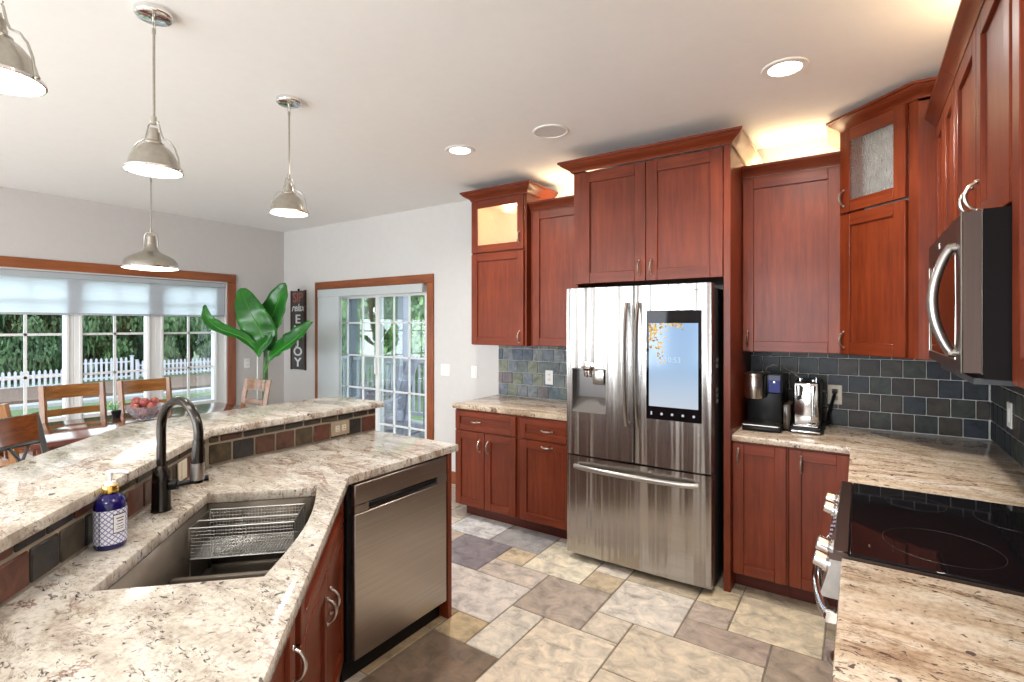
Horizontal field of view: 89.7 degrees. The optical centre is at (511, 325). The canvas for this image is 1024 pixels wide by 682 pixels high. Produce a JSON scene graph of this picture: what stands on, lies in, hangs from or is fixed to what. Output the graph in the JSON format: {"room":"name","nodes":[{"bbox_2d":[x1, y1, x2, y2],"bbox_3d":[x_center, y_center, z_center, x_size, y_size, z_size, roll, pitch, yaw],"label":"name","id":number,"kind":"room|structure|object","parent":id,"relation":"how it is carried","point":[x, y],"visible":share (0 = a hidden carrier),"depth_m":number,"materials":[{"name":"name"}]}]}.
{"room":"kitchen","nodes":[
{"label":"kitchen","id":0,"kind":"room"},
{"bbox_2d":[0,186,283,458],"bbox_3d":[-4.946,0.172,3.834,0.150,2.755,7.210,0,0,34],"label":"wall","id":1,"kind":"structure","parent":0,"point":[36,225],"depth_m":5.38,"materials":[{"name":"paint"}]},
{"bbox_2d":[0,315,73,421],"bbox_3d":[-4.388,0.220,4.640,0.092,1.460,0.675,0,0,34],"label":"window","id":2,"kind":"structure","parent":1,"relation":"in","point":[67,375],"depth_m":4.85,"materials":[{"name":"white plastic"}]},
{"bbox_2d":[74,273,154,418],"bbox_3d":[-4.008,0.220,5.202,0.092,1.460,0.683,0,0,34],"label":"window","id":3,"kind":"structure","parent":1,"relation":"in","point":[149,321],"depth_m":5.19,"materials":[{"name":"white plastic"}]},
{"bbox_2d":[0,268,224,316],"bbox_3d":[-4.167,-0.297,4.898,0.058,0.398,2.798,0,0,34],"label":"roller shade","id":4,"kind":"object","parent":3,"relation":"attached to","point":[24,292],"visible":1,"depth_m":5.06,"materials":[{"name":"fabric"}]},
{"bbox_2d":[0,256,235,452],"bbox_3d":[-4.141,0.264,4.882,0.070,1.733,3.019,0,0,34],"label":"trim","id":5,"kind":"structure","parent":1,"relation":"attached to","point":[5,261],"depth_m":5.52,"materials":[{"name":"brown wood"}]},
{"bbox_2d":[155,279,224,407],"bbox_3d":[-3.611,0.220,5.788,0.092,1.460,0.732,0,0,34],"label":"window","id":6,"kind":"structure","parent":1,"relation":"in","point":[217,365],"depth_m":5.90,"materials":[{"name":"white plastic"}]},
{"bbox_2d":[0,0,960,231],"bbox_3d":[-2.117,-1.255,1.830,7.082,0.100,7.360,0,0,34],"label":"ceiling","id":7,"kind":"structure","parent":0,"point":[384,87],"depth_m":2.57,"materials":[{"name":"paint"}]},
{"bbox_2d":[0,0,47,96],"bbox_3d":[-1.266,-0.899,1.259,0.194,0.610,0.194,0,0,34],"label":"pendant light","id":8,"kind":"object","parent":7,"relation":"hanging from","point":[19,75],"visible":1,"depth_m":1.26,"materials":[{"name":"silver metal"}]},
{"bbox_2d":[0,68,44,94],"bbox_3d":[-1.266,-0.600,1.259,0.183,0.012,0.183,0,0,34],"label":"diffuser","id":9,"kind":"object","parent":8,"relation":"attached to","point":[13,81],"depth_m":1.27,"materials":[{"name":"white glass"}]},
{"bbox_2d":[120,177,179,270],"bbox_3d":[-2.822,-0.819,4.021,0.384,0.772,0.384,0,0,34],"label":"pendant light","id":10,"kind":"object","parent":7,"relation":"hanging from","point":[149,258],"visible":0.81,"depth_m":3.95,"materials":[{"name":"silver metal"}]},
{"bbox_2d":[122,266,177,270],"bbox_3d":[-2.822,-0.441,4.021,0.362,0.016,0.362,0,0,34],"label":"diffuser","id":11,"kind":"object","parent":10,"relation":"attached to","point":[148,268],"depth_m":3.96,"materials":[{"name":"white glass"}]},
{"bbox_2d":[122,1,183,177],"bbox_3d":[-1.375,-0.894,1.975,0.194,0.622,0.194,0,0,34],"label":"pendant light","id":12,"kind":"object","parent":7,"relation":"hanging from","point":[151,158],"visible":1,"depth_m":1.95,"materials":[{"name":"silver metal"}]},
{"bbox_2d":[124,164,181,177],"bbox_3d":[-1.375,-0.589,1.975,0.183,0.012,0.183,0,0,34],"label":"diffuser","id":13,"kind":"object","parent":12,"relation":"attached to","point":[151,170],"depth_m":1.95,"materials":[{"name":"white glass"}]},
{"bbox_2d":[268,94,309,216],"bbox_3d":[-1.189,-0.896,2.744,0.194,0.616,0.194,0,0,34],"label":"pendant light","id":14,"kind":"object","parent":7,"relation":"hanging from","point":[287,204],"visible":1,"depth_m":2.71,"materials":[{"name":"silver metal"}]},
{"bbox_2d":[270,210,306,216],"bbox_3d":[-1.189,-0.594,2.744,0.183,0.012,0.183,0,0,34],"label":"diffuser","id":15,"kind":"object","parent":14,"relation":"attached to","point":[285,213],"depth_m":2.71,"materials":[{"name":"white glass"}]},
{"bbox_2d":[445,145,474,155],"bbox_3d":[-0.357,-1.202,3.533,0.204,0.006,0.204,0,0,34],"label":"recessed light","id":16,"kind":"object","parent":7,"relation":"in","point":[461,150],"visible":1,"depth_m":3.52,"materials":[{"name":"white plastic"}]},
{"bbox_2d":[533,124,568,137],"bbox_3d":[0.241,-1.201,3.188,0.224,0.008,0.224,0,0,34],"label":"ceiling speaker","id":17,"kind":"object","parent":7,"relation":"attached to","point":[547,130],"visible":1,"depth_m":3.18,"materials":[{"name":"grey plastic"}]},
{"bbox_2d":[536,126,565,136],"bbox_3d":[0.241,-1.201,3.188,0.190,0.001,0.190,0,0,34],"label":"grille","id":18,"kind":"object","parent":17,"relation":"attached to","point":[550,131],"depth_m":3.19,"materials":[{"name":"white metal"}]},
{"bbox_2d":[761,57,809,78],"bbox_3d":[1.277,-1.202,2.408,0.204,0.006,0.204,0,0,34],"label":"recessed light","id":19,"kind":"object","parent":7,"relation":"in","point":[790,66],"visible":1,"depth_m":2.40,"materials":[{"name":"white plastic"}]},
{"bbox_2d":[344,484,835,681],"bbox_3d":[-2.117,1.590,1.830,6.982,0.080,7.260,0,0,34],"label":"floor","id":20,"kind":"structure","parent":0,"point":[527,607],"depth_m":2.63,"materials":[{"name":"tile"}]},
{"bbox_2d":[0,403,18,467],"bbox_3d":[-3.377,1.031,3.682,0.480,1.040,0.544,0,0,34],"label":"dining chair","id":21,"kind":"object","parent":20,"relation":"on","point":[5,412],"visible":0.11,"depth_m":3.40,"materials":[{"name":"brown wood"}]},
{"bbox_2d":[0,412,48,461],"bbox_3d":[-2.238,0.999,2.492,0.518,1.104,0.496,0,0,-11],"label":"bar stool","id":22,"kind":"object","parent":20,"relation":"on","point":[26,430],"visible":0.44,"depth_m":2.58,"materials":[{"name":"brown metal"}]},
{"bbox_2d":[38,381,106,422],"bbox_3d":[-3.642,1.028,4.365,0.544,1.045,0.470,0,0,34],"label":"dining chair","id":23,"kind":"object","parent":20,"relation":"on","point":[45,393],"visible":0.35,"depth_m":4.49,"materials":[{"name":"brown wood"}]},
{"bbox_2d":[3,402,248,458],"bbox_3d":[-3.097,1.169,4.346,0.940,0.762,1.670,0,0,34],"label":"dining table","id":24,"kind":"object","parent":20,"relation":"on","point":[58,434],"visible":0.23,"depth_m":4.05,"materials":[{"name":"brown wood"}]},
{"bbox_2d":[106,402,121,417],"bbox_3d":[-3.409,0.719,4.405,0.110,0.139,0.118,0,0,34],"label":"flower pot","id":25,"kind":"object","parent":24,"relation":"on","point":[115,413],"visible":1,"depth_m":4.40,"materials":[{"name":"black plastic"}]},
{"bbox_2d":[124,402,163,420],"bbox_3d":[-3.067,0.726,4.301,0.286,0.123,0.286,0,0,34],"label":"fruit bowl","id":26,"kind":"object","parent":24,"relation":"on","point":[139,413],"visible":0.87,"depth_m":4.22,"materials":[{"name":"clear glass"}]},
{"bbox_2d":[117,377,171,413],"bbox_3d":[-3.263,1.026,4.712,0.544,1.050,0.450,0,0,34],"label":"dining chair","id":27,"kind":"object","parent":20,"relation":"on","point":[131,386],"visible":0.18,"depth_m":4.83,"materials":[{"name":"brown wood"}]},
{"bbox_2d":[0,397,383,607],"bbox_3d":[-1.369,1.007,1.868,0.985,1.086,3.020,0,0,4],"label":"breakfast bar","id":28,"kind":"object","parent":20,"relation":"on","point":[47,499],"visible":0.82,"depth_m":1.77,"materials":[{"name":"stone"}]},
{"bbox_2d":[177,458,186,480],"bbox_3d":[-1.315,0.578,2.056,0.010,0.078,0.078,0,0,-11],"label":"wall outlet","id":29,"kind":"object","parent":28,"relation":"attached to","point":[182,465],"visible":0.91,"depth_m":2.04,"materials":[{"name":"beige plastic"}]},
{"bbox_2d":[182,461,185,478],"bbox_3d":[-1.312,0.578,2.056,0.005,0.066,0.032,0,0,-11],"label":"rocker switch","id":30,"kind":"object","parent":29,"relation":"attached to","point":[184,463],"depth_m":2.06,"materials":[{"name":"beige plastic"}]},
{"bbox_2d":[331,420,348,436],"bbox_3d":[-0.967,0.578,2.902,0.010,0.078,0.122,0,0,34],"label":"wall outlet","id":31,"kind":"object","parent":28,"relation":"attached to","point":[340,427],"visible":1,"depth_m":2.89,"materials":[{"name":"plastic"}]},
{"bbox_2d":[241,378,271,405],"bbox_3d":[-2.717,1.045,5.051,0.460,1.011,0.544,0,0,34],"label":"dining chair","id":32,"kind":"object","parent":20,"relation":"on","point":[249,383],"visible":0.3,"depth_m":5.26,"materials":[{"name":"brown wood"}]},
{"bbox_2d":[201,283,312,405],"bbox_3d":[-2.707,0.535,5.678,1.213,2.029,0.556,0,0,3],"label":"banana plant","id":33,"kind":"object","parent":20,"relation":"on","point":[258,323],"visible":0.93,"depth_m":5.60,"materials":[{"name":"green plant"}]},
{"bbox_2d":[208,496,343,681],"bbox_3d":[-0.908,1.113,1.750,0.614,0.874,0.970,0,0,-11],"label":"base cabinet","id":34,"kind":"object","parent":20,"relation":"on","point":[319,621],"visible":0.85,"depth_m":1.77,"materials":[{"name":"brown wood"}]},
{"bbox_2d":[0,430,457,681],"bbox_3d":[-0.863,0.655,1.778,1.072,0.038,2.696,0,0,2],"label":"countertop","id":35,"kind":"structure","parent":34,"relation":"on","point":[68,626],"depth_m":1.20,"materials":[{"name":"stone"}]},
{"bbox_2d":[93,469,129,550],"bbox_3d":[-1.157,0.525,1.483,0.080,0.219,0.079,0,0,34],"label":"soap bottle","id":36,"kind":"object","parent":35,"relation":"on","point":[110,508],"visible":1,"depth_m":1.46,"materials":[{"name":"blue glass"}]},
{"bbox_2d":[150,396,208,513],"bbox_3d":[-1.103,0.436,1.764,0.255,0.399,0.137,0,0,24],"label":"faucet","id":37,"kind":"object","parent":35,"relation":"on","point":[162,484],"visible":1,"depth_m":1.74,"materials":[{"name":"grey metal"}]},
{"bbox_2d":[108,497,314,589],"bbox_3d":[-0.876,0.791,1.633,0.432,0.232,0.741,0,0,-11],"label":"sink","id":38,"kind":"object","parent":35,"relation":"in","point":[168,563],"visible":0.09,"depth_m":1.89,"materials":[{"name":"silver metal"}]},
{"bbox_2d":[189,503,304,576],"bbox_3d":[-0.937,0.786,1.846,0.342,0.215,0.192,0,0,-11],"label":"wire basket","id":39,"kind":"object","parent":38,"relation":"in","point":[295,528],"visible":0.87,"depth_m":1.81,"materials":[{"name":"silver metal"}]},
{"bbox_2d":[270,621,307,681],"bbox_3d":[-0.743,1.113,0.895,0.614,0.874,0.760,0,0,-11],"label":"base cabinet","id":40,"kind":"object","parent":20,"relation":"on","point":[284,671],"visible":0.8,"depth_m":1.25,"materials":[{"name":"brown wood"}]},
{"bbox_2d":[339,456,446,681],"bbox_3d":[-0.762,1.116,2.620,0.603,0.868,0.623,0,0,34],"label":"dishwasher","id":41,"kind":"object","parent":20,"relation":"on","point":[394,523],"visible":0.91,"depth_m":2.39,"materials":[{"name":"silver metal"}]},
{"bbox_2d":[343,484,351,662],"bbox_3d":[-0.775,1.066,2.626,0.575,0.768,0.618,0,0,34],"label":"tub","id":42,"kind":"object","parent":41,"relation":"in","point":[347,523],"depth_m":2.22,"materials":[{"name":"black plastic"}]},
{"bbox_2d":[439,453,451,618],"bbox_3d":[-0.592,1.113,2.905,0.635,0.875,0.030,0,0,34],"label":"end panel","id":43,"kind":"object","parent":20,"relation":"on","point":[445,609],"visible":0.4,"depth_m":2.72,"materials":[{"name":"brown wood"}]},
{"bbox_2d":[455,408,524,527],"bbox_3d":[-0.050,1.112,4.272,0.622,0.876,0.659,0,0,34],"label":"base cabinet","id":44,"kind":"object","parent":20,"relation":"on","point":[487,457],"visible":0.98,"depth_m":4.02,"materials":[{"name":"brown wood"}]},
{"bbox_2d":[452,395,566,420],"bbox_3d":[0.152,0.655,4.165,1.115,0.038,0.638,0,0,34],"label":"countertop","id":45,"kind":"structure","parent":44,"relation":"on","point":[504,404],"depth_m":4.09,"materials":[{"name":"stone"}]},
{"bbox_2d":[520,416,567,538],"bbox_3d":[0.408,1.112,3.962,0.482,0.876,0.659,0,0,34],"label":"base cabinet","id":46,"kind":"object","parent":20,"relation":"on","point":[543,442],"visible":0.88,"depth_m":3.75,"materials":[{"name":"brown wood"}]},
{"bbox_2d":[567,282,723,589],"bbox_3d":[0.946,0.633,3.489,0.946,1.834,0.880,0,0,34],"label":"refrigerator","id":47,"kind":"object","parent":20,"relation":"on","point":[645,363],"depth_m":3.13,"materials":[{"name":"grey metal"}]},
{"bbox_2d":[724,145,750,591],"bbox_3d":[1.441,0.250,3.275,0.038,2.600,0.680,0,0,34],"label":"panel","id":48,"kind":"object","parent":20,"relation":"on","point":[737,362],"visible":0.58,"depth_m":3.00,"materials":[{"name":"brown wood"}]},
{"bbox_2d":[733,441,789,596],"bbox_3d":[1.571,1.112,3.175,0.290,0.876,0.659,0,0,34],"label":"base cabinet","id":49,"kind":"object","parent":20,"relation":"on","point":[760,471],"visible":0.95,"depth_m":2.94,"materials":[{"name":"brown wood"}]},
{"bbox_2d":[789,447,849,607],"bbox_3d":[1.814,1.112,3.011,0.292,0.876,0.659,0,0,34],"label":"base cabinet","id":50,"kind":"object","parent":20,"relation":"on","point":[812,473],"visible":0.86,"depth_m":2.81,"materials":[{"name":"brown wood"}]},
{"bbox_2d":[827,650,833,666],"bbox_3d":[0.843,1.112,0.772,0.659,0.876,1.120,0,0,34],"label":"base cabinet","id":51,"kind":"object","parent":20,"relation":"on","point":[830,657],"visible":0.12,"depth_m":1.18,"materials":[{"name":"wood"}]},
{"bbox_2d":[832,558,1023,681],"bbox_3d":[0.857,0.655,0.764,0.648,0.038,1.126,0,0,34],"label":"countertop","id":52,"kind":"structure","parent":51,"relation":"on","point":[892,625],"depth_m":1.07,"materials":[{"name":"stone"}]},
{"bbox_2d":[812,481,1023,624],"bbox_3d":[1.345,1.087,1.586,0.724,0.927,0.773,0,0,34],"label":"range","id":53,"kind":"object","parent":20,"relation":"on","point":[976,543],"visible":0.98,"depth_m":1.53,"materials":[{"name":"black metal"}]},
{"bbox_2d":[812,533,837,624],"bbox_3d":[1.345,1.083,1.588,0.721,0.875,0.770,0,0,34],"label":"oven","id":54,"kind":"object","parent":53,"relation":"in","point":[825,584],"depth_m":1.49,"materials":[{"name":"silver metal"}]},
{"bbox_2d":[849,483,1023,592],"bbox_3d":[1.393,0.634,1.556,0.612,0.022,0.770,0,0,34],"label":"cooktop","id":55,"kind":"object","parent":53,"relation":"in","point":[976,543],"depth_m":1.52,"materials":[{"name":"black glass"}]},
{"bbox_3d":[1.818,1.112,2.214,0.659,0.876,0.765,0,0,34],"label":"base cabinet","id":56,"kind":"object","parent":20,"relation":"on","visible":0},
{"bbox_2d":[732,425,1023,506],"bbox_3d":[1.763,0.655,2.620,1.227,0.038,1.392,0,0,34],"label":"countertop","id":57,"kind":"structure","parent":56,"relation":"on","point":[966,468],"depth_m":2.44,"materials":[{"name":"stone"}]},
{"bbox_2d":[742,371,792,432],"bbox_3d":[1.604,0.458,3.213,0.253,0.354,0.360,0,0,34],"label":"pod coffee maker","id":58,"kind":"object","parent":57,"relation":"on","point":[768,407],"visible":0.99,"depth_m":3.13,"materials":[{"name":"black plastic"}]},
{"bbox_2d":[742,421,782,427],"bbox_3d":[1.520,0.601,3.128,0.210,0.008,0.115,0,0,34],"label":"drip tray","id":59,"kind":"object","parent":58,"relation":"on","point":[746,424],"depth_m":3.12,"materials":[{"name":"silver plastic"}]},
{"bbox_2d":[789,378,825,434],"bbox_3d":[1.812,0.472,3.152,0.174,0.324,0.348,0,0,34],"label":"espresso machine","id":60,"kind":"object","parent":57,"relation":"on","point":[807,392],"visible":1,"depth_m":3.05,"materials":[{"name":"silver metal"}]},
{"bbox_2d":[791,423,819,433],"bbox_3d":[1.733,0.609,3.036,0.150,0.041,0.068,0,0,34],"label":"drip tray","id":61,"kind":"object","parent":60,"relation":"on","point":[811,428],"depth_m":3.02,"materials":[{"name":"silver metal"}]},
{"bbox_2d":[825,389,836,425],"bbox_3d":[1.988,0.511,3.226,0.135,0.219,0.050,0,0,-19],"label":"power cord","id":62,"kind":"object","parent":60,"relation":"attached to","point":[834,391],"visible":0.94,"depth_m":3.22,"materials":[{"name":"black plastic"}]},
{"bbox_2d":[284,137,991,471],"bbox_3d":[-0.035,0.172,4.774,6.932,2.755,0.150,0,0,34],"label":"wall","id":63,"kind":"structure","parent":0,"point":[436,240],"depth_m":5.19,"materials":[{"name":"white paint"}]},
{"bbox_2d":[290,289,305,369],"bbox_3d":[-2.676,0.048,6.452,0.307,1.015,0.030,0,0,34],"label":"wall sign","id":64,"kind":"object","parent":63,"relation":"attached to","point":[297,298],"visible":0.96,"depth_m":6.44,"materials":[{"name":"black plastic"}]},
{"bbox_2d":[317,283,423,397],"bbox_3d":[-1.617,0.546,5.707,1.722,1.948,0.033,0,0,34],"label":"blind","id":65,"kind":"object","parent":63,"relation":"attached to","point":[329,300],"visible":0.84,"depth_m":6.01,"materials":[{"name":"fabric"}]},
{"bbox_2d":[315,274,433,439],"bbox_3d":[-1.592,0.513,5.725,1.938,2.073,0.020,0,0,34],"label":"trim","id":66,"kind":"structure","parent":63,"relation":"attached to","point":[422,278],"depth_m":5.25,"materials":[{"name":"brown wood"}]},
{"bbox_2d":[342,284,426,438],"bbox_3d":[-1.550,0.557,5.788,1.762,1.985,0.128,0,0,34],"label":"door","id":67,"kind":"structure","parent":63,"relation":"in","point":[363,322],"depth_m":5.86,"materials":[{"name":"white glass"}]},
{"bbox_2d":[441,364,449,375],"bbox_3d":[-0.663,0.440,5.102,0.118,0.118,0.010,0,0,34],"label":"wall switch","id":68,"kind":"object","parent":63,"relation":"attached to","point":[445,368],"visible":1,"depth_m":5.10,"materials":[{"name":"white plastic"}]},
{"bbox_2d":[471,366,477,377],"bbox_3d":[-0.359,0.442,4.897,0.074,0.118,0.010,0,0,34],"label":"wall switch","id":69,"kind":"object","parent":63,"relation":"attached to","point":[474,369],"visible":1,"depth_m":4.89,"materials":[{"name":"white plastic"}]},
{"bbox_2d":[460,180,557,345],"bbox_3d":[-0.027,-0.486,4.402,0.709,1.302,0.458,0,0,34],"label":"upper cabinet","id":70,"kind":"object","parent":63,"relation":"attached to","point":[501,214],"visible":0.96,"depth_m":4.24,"materials":[{"name":"brown wood"}]},
{"bbox_2d":[499,345,566,400],"bbox_3d":[0.342,0.401,4.420,1.125,0.471,0.014,0,0,34],"label":"tile backsplash","id":71,"kind":"structure","parent":63,"relation":"attached to","point":[522,369],"depth_m":4.52,"materials":[{"name":"tile"}]},
{"bbox_2d":[545,370,552,384],"bbox_3d":[0.319,0.446,4.422,0.076,0.122,0.010,0,0,34],"label":"wall outlet","id":72,"kind":"object","parent":71,"relation":"attached to","point":[548,373],"visible":1,"depth_m":4.42,"materials":[{"name":"white plastic"}]},
{"bbox_2d":[528,195,576,346],"bbox_3d":[0.462,-0.412,4.125,0.564,1.154,0.368,0,0,34],"label":"upper cabinet","id":73,"kind":"object","parent":63,"relation":"attached to","point":[552,230],"visible":0.55,"depth_m":4.05,"materials":[{"name":"brown wood"}]},
{"bbox_2d":[557,126,762,287],"bbox_3d":[1.011,-0.701,3.518,1.179,0.832,0.758,0,0,34],"label":"upper cabinet","id":74,"kind":"object","parent":63,"relation":"attached to","point":[660,221],"visible":0.96,"depth_m":3.24,"materials":[{"name":"brown wood"}]},
{"bbox_2d":[741,151,841,353],"bbox_3d":[1.763,-0.417,3.239,0.533,1.164,0.379,0,0,34],"label":"upper cabinet","id":75,"kind":"object","parent":63,"relation":"attached to","point":[791,217],"visible":0.95,"depth_m":3.12,"materials":[{"name":"brown wood"}]},
{"bbox_2d":[751,352,991,439],"bbox_3d":[2.147,0.393,3.199,1.252,0.486,0.014,0,0,34],"label":"tile backsplash","id":76,"kind":"structure","parent":63,"relation":"attached to","point":[920,396],"depth_m":3.09,"materials":[{"name":"tile"}]},
{"bbox_2d":[828,385,841,404],"bbox_3d":[2.042,0.437,3.256,0.078,0.122,0.010,0,0,34],"label":"wall outlet","id":77,"kind":"object","parent":76,"relation":"attached to","point":[838,399],"visible":0.82,"depth_m":3.25,"materials":[{"name":"beige plastic"}]},
{"bbox_2d":[826,76,936,359],"bbox_3d":[2.139,-0.502,2.763,0.776,1.334,0.746,0,0,34],"label":"upper cabinet","id":78,"kind":"object","parent":63,"relation":"attached to","point":[887,145],"visible":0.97,"depth_m":2.66,"materials":[{"name":"brown wood"}]},
{"bbox_3d":[0.754,0.173,-0.112,0.150,2.755,7.060,0,0,34],"label":"wall","id":79,"kind":"structure","parent":0,"visible":0},
{"bbox_2d":[925,65,954,239],"bbox_3d":[1.981,-0.424,2.151,0.352,1.179,0.598,0,0,34],"label":"upper cabinet","id":80,"kind":"object","parent":79,"relation":"attached to","point":[940,113],"visible":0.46,"depth_m":2.18,"materials":[{"name":"brown wood"}]},
{"bbox_2d":[941,0,1011,218],"bbox_3d":[1.564,-0.655,1.534,0.352,0.718,0.886,0,0,34],"label":"upper cabinet","id":81,"kind":"object","parent":79,"relation":"attached to","point":[978,51],"visible":0.66,"depth_m":1.55,"materials":[{"name":"brown wood"}]},
{"bbox_2d":[926,206,1014,385],"bbox_3d":[1.474,-0.069,1.506,0.454,0.438,0.748,0,0,34],"label":"microwave","id":82,"kind":"object","parent":81,"relation":"attached to","point":[969,300],"visible":1,"depth_m":1.28,"materials":[{"name":"silver metal"}]},
{"bbox_2d":[990,385,1023,467],"bbox_3d":[1.718,0.383,1.461,0.014,0.506,3.346,0,0,34],"label":"tile backsplash","id":83,"kind":"structure","parent":79,"relation":"attached to","point":[1011,441],"depth_m":2.50,"materials":[{"name":"tile"}]},
{"bbox_2d":[1007,401,1012,428],"bbox_3d":[2.388,0.430,2.472,0.010,0.122,0.085,0,0,34],"label":"wall switch","id":84,"kind":"object","parent":83,"relation":"attached to","point":[1009,405],"visible":1,"depth_m":2.46,"materials":[{"name":"white plastic"}]},
{"bbox_2d":[1012,0,1023,388],"bbox_3d":[1.034,-0.434,0.751,0.352,1.159,1.002,0,0,34],"label":"upper cabinet","id":85,"kind":"object","parent":79,"relation":"attached to","point":[1017,5],"visible":1,"depth_m":1.18,"materials":[{"name":"brown wood"}]},
{"label":"outside","id":86,"kind":"structure","parent":0,"visible":0},
{"bbox_2d":[0,349,422,420],"bbox_3d":[-13.706,2.750,24.360,70.000,0.500,65.000,0,0,34],"label":"lawn","id":87,"kind":"structure","parent":86,"point":[33,410],"depth_m":21.80,"materials":[{"name":"green plant"}]},
{"bbox_2d":[0,314,61,383],"bbox_3d":[-21.683,-1.804,23.218,3.994,9.101,3.870,0,0,27],"label":"evergreen tree","id":88,"kind":"object","parent":87,"relation":"on","point":[43,352],"visible":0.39,"depth_m":22.07,"materials":[{"name":"green plant"}]},
{"bbox_2d":[0,369,61,388],"bbox_3d":[-20.397,2.185,19.830,0.140,0.830,5.340,0,0,34],"label":"picket fence","id":89,"kind":"object","parent":87,"relation":"on","point":[56,370],"visible":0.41,"depth_m":21.01,"materials":[{"name":"white paint"}]},
{"bbox_2d":[31,315,138,376],"bbox_3d":[-21.027,-2.229,25.361,4.135,9.818,3.333,0,0,9],"label":"evergreen tree","id":90,"kind":"object","parent":87,"relation":"on","point":[91,323],"visible":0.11,"depth_m":24.71,"materials":[{"name":"green plant"}]},
{"bbox_2d":[0,374,210,404],"bbox_3d":[-14.028,2.598,23.973,5.100,0.255,36.000,0,0,34],"label":"mulch bed","id":91,"kind":"object","parent":87,"relation":"on","point":[11,396],"visible":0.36,"depth_m":20.17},
{"bbox_2d":[83,355,133,381],"bbox_3d":[-18.254,1.995,22.999,0.140,1.210,2.290,0,0,34],"label":"picket fence","id":92,"kind":"object","parent":87,"relation":"on","point":[121,361],"visible":0.65,"depth_m":23.11,"materials":[{"name":"white paint"}]},
{"bbox_2d":[9,387,210,410],"bbox_3d":[-11.874,2.647,22.517,1.700,0.205,36.000,0,0,34],"label":"kerb","id":93,"kind":"object","parent":87,"relation":"on","point":[205,389],"visible":0.15,"depth_m":18.01,"materials":[{"name":"white concrete"}]},
{"bbox_2d":[90,316,184,374],"bbox_3d":[-19.466,-1.961,26.880,4.054,9.434,4.184,0,0,-32],"label":"evergreen tree","id":94,"kind":"object","parent":87,"relation":"on","point":[171,351],"visible":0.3,"depth_m":26.18,"materials":[{"name":"green plant"}]},
{"bbox_2d":[88,317,194,369],"bbox_3d":[-21.594,-3.273,29.953,6.086,12.209,5.897,0,0,-29],"label":"evergreen tree","id":95,"kind":"object","parent":87,"relation":"on","point":[131,337],"visible":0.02,"depth_m":29.06,"materials":[{"name":"green plant"}]},
{"bbox_2d":[135,358,210,378],"bbox_3d":[-16.027,2.095,26.291,0.140,1.010,5.540,0,0,34],"label":"picket fence","id":96,"kind":"object","parent":87,"relation":"on","point":[137,363],"visible":0.44,"depth_m":25.48,"materials":[{"name":"white paint"}]},
{"bbox_2d":[167,316,210,368],"bbox_3d":[-18.524,-2.229,29.558,4.323,9.818,3.484,0,0,40],"label":"evergreen tree","id":97,"kind":"object","parent":87,"relation":"on","point":[203,341],"visible":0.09,"depth_m":28.64,"materials":[{"name":"green plant"}]},
{"bbox_2d":[190,396,210,400],"bbox_3d":[-7.900,2.385,13.310,1.500,0.930,1.200,0,0,17],"label":"storage box","id":98,"kind":"object","parent":87,"relation":"on","point":[199,397],"visible":0.12,"depth_m":13.53,"materials":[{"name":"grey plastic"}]},
{"bbox_2d":[384,297,397,355],"bbox_3d":[-7.593,-1.382,26.208,5.185,8.705,6.127,0,0,13],"label":"leafy tree","id":99,"kind":"object","parent":87,"relation":"on","point":[390,348],"visible":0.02,"depth_m":25.68,"materials":[{"name":"green plant"}]},
{"bbox_2d":[384,296,397,342],"bbox_3d":[-9.139,-1.898,30.321,6.565,9.793,5.555,0,0,43],"label":"leafy tree","id":100,"kind":"object","parent":87,"relation":"on","point":[386,317],"visible":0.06,"depth_m":29.65,"materials":[{"name":"green plant"}]},
{"bbox_2d":[384,296,423,387],"bbox_3d":[-6.135,-1.123,22.255,5.690,8.161,4.814,0,0,44],"label":"leafy tree","id":101,"kind":"object","parent":87,"relation":"on","point":[385,298],"visible":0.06,"depth_m":21.81,"materials":[{"name":"green plant"}]},
{"bbox_2d":[392,295,424,384],"bbox_3d":[-2.594,-0.865,21.118,5.252,7.617,4.444,0,0,-17],"label":"leafy tree","id":102,"kind":"object","parent":87,"relation":"on","point":[417,330],"visible":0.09,"depth_m":19.48,"materials":[{"name":"green plant"}]},
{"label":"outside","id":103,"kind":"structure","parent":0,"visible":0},
{"bbox_2d":[386,417,424,438],"bbox_3d":[-2.482,1.690,7.932,8.000,0.160,2.340,0,0,34],"label":"floor","id":104,"kind":"structure","parent":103,"point":[415,423],"depth_m":8.16,"materials":[{"name":"grey concrete"}]},
{"bbox_2d":[384,356,402,434],"bbox_3d":[-1.856,1.018,6.765,0.620,1.176,0.876,0,0,8],"label":"rocking chair","id":105,"kind":"object","parent":104,"relation":"on","point":[387,361],"visible":0.2,"depth_m":7.02,"materials":[{"name":"grey paint"}]},
{"bbox_2d":[397,296,407,420],"bbox_3d":[-1.845,0.305,8.732,0.190,2.610,0.190,0,0,34],"label":"porch post","id":106,"kind":"object","parent":104,"relation":"on","point":[402,300],"visible":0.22,"depth_m":8.67,"materials":[{"name":"grey paint"}]},
{"bbox_2d":[386,360,424,415],"bbox_3d":[-2.325,1.035,9.057,4.600,0.910,0.080,0,0,34],"label":"porch railing","id":107,"kind":"object","parent":106,"relation":"attached to","point":[419,413],"visible":0.07,"depth_m":8.54,"materials":[{"name":"grey paint"}]},
{"bbox_2d":[384,353,420,435],"bbox_3d":[-1.836,1.018,7.535,0.876,1.176,0.620,0,0,-25],"label":"rocking chair","id":108,"kind":"object","parent":104,"relation":"on","point":[403,387],"visible":0.41,"depth_m":7.56,"materials":[{"name":"grey paint"}]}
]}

